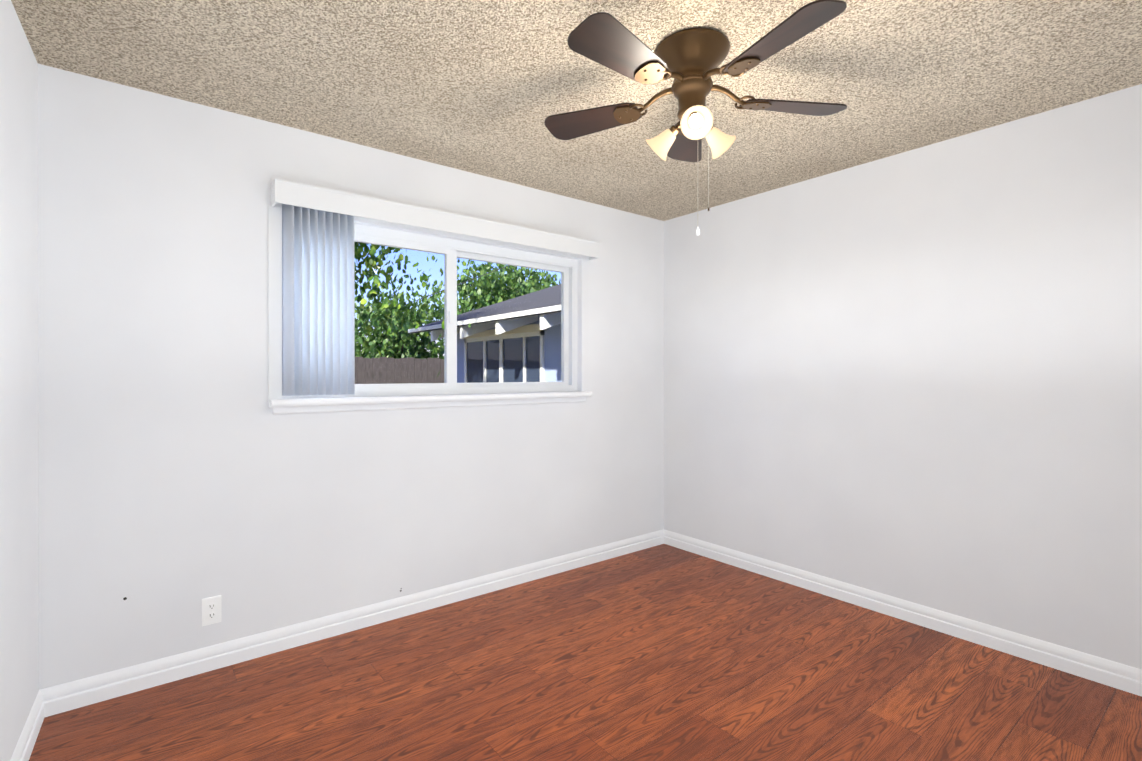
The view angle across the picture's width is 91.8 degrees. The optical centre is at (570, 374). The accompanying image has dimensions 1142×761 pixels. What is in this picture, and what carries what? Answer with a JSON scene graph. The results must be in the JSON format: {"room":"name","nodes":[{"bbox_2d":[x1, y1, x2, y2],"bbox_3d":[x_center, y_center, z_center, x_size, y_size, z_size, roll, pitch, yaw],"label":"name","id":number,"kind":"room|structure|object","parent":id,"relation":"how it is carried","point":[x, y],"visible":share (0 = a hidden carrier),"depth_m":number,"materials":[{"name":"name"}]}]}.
{"room":"empty bedroom","nodes":[
{"label":"empty bedroom","id":0,"kind":"room"},
{"bbox_2d":[0,0,38,760],"bbox_3d":[-1.044,0.062,0.637,0.293,2.440,3.410,0,0,-38],"label":"wall","id":1,"kind":"structure","parent":0,"point":[19,522],"depth_m":1.79,"materials":[{"name":"paint"}]},
{"bbox_2d":[10,690,43,760],"bbox_3d":[-1.023,1.231,0.752,0.153,0.102,3.261,0,0,-38],"label":"baseboard","id":2,"kind":"structure","parent":1,"relation":"attached to","point":[24,747],"depth_m":1.89,"materials":[{"name":"white wood"}]},
{"bbox_2d":[38,64,663,689],"bbox_3d":[-0.687,0.056,3.189,3.734,2.440,0.151,0,0,-38],"label":"wall","id":3,"kind":"structure","parent":0,"point":[184,472],"depth_m":2.47,"materials":[{"name":"paint"}]},
{"bbox_2d":[202,595,220,625],"bbox_3d":[-1.559,1.023,2.400,0.071,0.116,0.010,0,0,-38],"label":"electrical outlet","id":4,"kind":"object","parent":3,"relation":"attached to","point":[211,610],"visible":1,"depth_m":2.40,"materials":[{"name":"white plastic"}]},
{"bbox_2d":[268,206,281,399],"bbox_3d":[-1.364,-0.330,2.550,0.056,0.885,0.012,0,0,-38],"label":"window strip","id":5,"kind":"object","parent":3,"relation":"attached to","point":[274,302],"visible":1,"depth_m":2.54,"materials":[{"name":"white plastic"}]},
{"bbox_2d":[40,529,663,717],"bbox_3d":[-0.636,1.225,3.127,3.434,0.102,0.016,0,0,-38],"label":"baseboard","id":6,"kind":"structure","parent":3,"relation":"attached to","point":[68,696],"depth_m":2.62,"materials":[{"name":"white wood"}]},
{"bbox_2d":[269,391,591,414],"bbox_3d":[-0.637,0.146,3.122,1.900,0.070,0.109,0,0,-38],"label":"window sill","id":7,"kind":"structure","parent":3,"relation":"attached to","point":[307,405],"depth_m":2.94,"materials":[{"name":"white wood"}]},
{"bbox_2d":[287,223,576,398],"bbox_3d":[-0.680,-0.331,3.204,1.786,0.885,0.085,0,0,-38],"label":"window","id":8,"kind":"structure","parent":3,"relation":"in","point":[451,250],"depth_m":3.22,"materials":[{"name":"white plastic"}]},
{"bbox_2d":[282,204,354,395],"bbox_3d":[-1.198,-0.365,2.632,0.303,0.922,0.083,0,0,-38],"label":"window blinds","id":9,"kind":"object","parent":8,"relation":"attached to","point":[318,318],"visible":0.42,"depth_m":2.61,"materials":[{"name":"white"}]},
{"bbox_2d":[271,178,599,259],"bbox_3d":[-0.595,-0.826,3.103,1.925,0.105,0.098,0,0,-38],"label":"valance","id":10,"kind":"object","parent":3,"relation":"attached to","point":[310,196],"visible":1,"depth_m":2.89,"materials":[{"name":"white plastic"}]},
{"bbox_2d":[11,0,1141,220],"bbox_3d":[0.315,-1.200,1.805,3.877,0.080,3.560,0,0,-38],"label":"ceiling","id":11,"kind":"structure","parent":0,"point":[487,88],"depth_m":2.13,"materials":[{"name":"beige paint"}]},
{"bbox_2d":[544,0,846,235],"bbox_3d":[0.421,-0.826,1.943,1.106,0.670,1.117,0,0,-38],"label":"ceiling fan","id":12,"kind":"object","parent":11,"relation":"hanging from","point":[690,60],"visible":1,"depth_m":1.88,"materials":[{"name":"brown wood"}]},
{"bbox_2d":[29,544,1141,760],"bbox_3d":[0.315,1.304,1.811,3.877,0.050,3.560,0,0,-38],"label":"floor","id":13,"kind":"structure","parent":0,"point":[663,652],"depth_m":2.23,"materials":[{"name":"laminate"}]},
{"bbox_2d":[664,84,1141,668],"bbox_3d":[1.822,0.057,2.906,0.150,2.440,3.410,0,0,-38],"label":"wall","id":14,"kind":"structure","parent":0,"point":[914,376],"depth_m":2.76,"materials":[{"name":"paint"}]},
{"bbox_2d":[664,529,1141,696],"bbox_3d":[1.710,1.226,2.916,0.016,0.102,3.260,0,0,-38],"label":"baseboard","id":15,"kind":"structure","parent":14,"relation":"attached to","point":[1117,675],"depth_m":2.75,"materials":[{"name":"white wood"}]},
{"label":"outside","id":16,"kind":"structure","parent":0,"visible":0},
{"bbox_3d":[-15.926,1.450,35.783,100.000,0.100,69.830,0,0,-38],"label":"ground","id":17,"kind":"structure","parent":16,"visible":0},
{"bbox_2d":[355,357,443,383],"bbox_3d":[-6.460,0.556,8.797,13.344,1.815,0.108,0,0,-38],"label":"fence","id":18,"kind":"object","parent":17,"relation":"on","point":[396,368],"depth_m":11.10,"materials":[{"name":"brown wood"}]},
{"bbox_2d":[355,274,467,358],"bbox_3d":[-3.957,-0.374,12.709,3.471,3.691,3.026,0,0,-38],"label":"tree","id":19,"kind":"object","parent":17,"relation":"on","point":[376,337],"depth_m":12.08,"materials":[{"name":"green plant"}]},
{"bbox_2d":[354,242,470,376],"bbox_3d":[-3.319,-1.258,5.225,5.120,5.468,4.608,0,0,-38],"label":"tree","id":20,"kind":"object","parent":17,"relation":"on","point":[371,261],"depth_m":5.58,"materials":[{"name":"green plant"}]},
{"bbox_2d":[408,284,560,382],"bbox_3d":[2.259,-0.307,9.093,8.015,3.540,5.450,0,0,-38],"label":"house","id":21,"kind":"structure","parent":17,"relation":"on","point":[500,350],"depth_m":7.39,"materials":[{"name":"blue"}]},
{"bbox_2d":[409,255,560,358],"bbox_3d":[-2.177,-1.320,17.148,5.762,5.556,6.008,0,0,-38],"label":"tree","id":22,"kind":"object","parent":17,"relation":"on","point":[496,290],"depth_m":16.43,"materials":[{"name":"green plant"}]},
{"bbox_2d":[462,268,560,310],"bbox_3d":[-1.605,-1.985,23.757,6.660,6.835,5.898,0,0,-38],"label":"tree","id":23,"kind":"object","parent":17,"relation":"on","point":[554,282],"depth_m":23.09,"materials":[{"name":"green plant"}]},
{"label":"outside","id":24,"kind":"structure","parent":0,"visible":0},
{"bbox_2d":[407,265,509,303],"bbox_3d":[-4.802,-1.728,14.764,14.831,5.736,0.022,0,0,-2],"label":"power line","id":25,"kind":"structure","parent":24,"point":[465,281],"depth_m":14.82,"materials":[{"name":"grey metal"}]}
]}

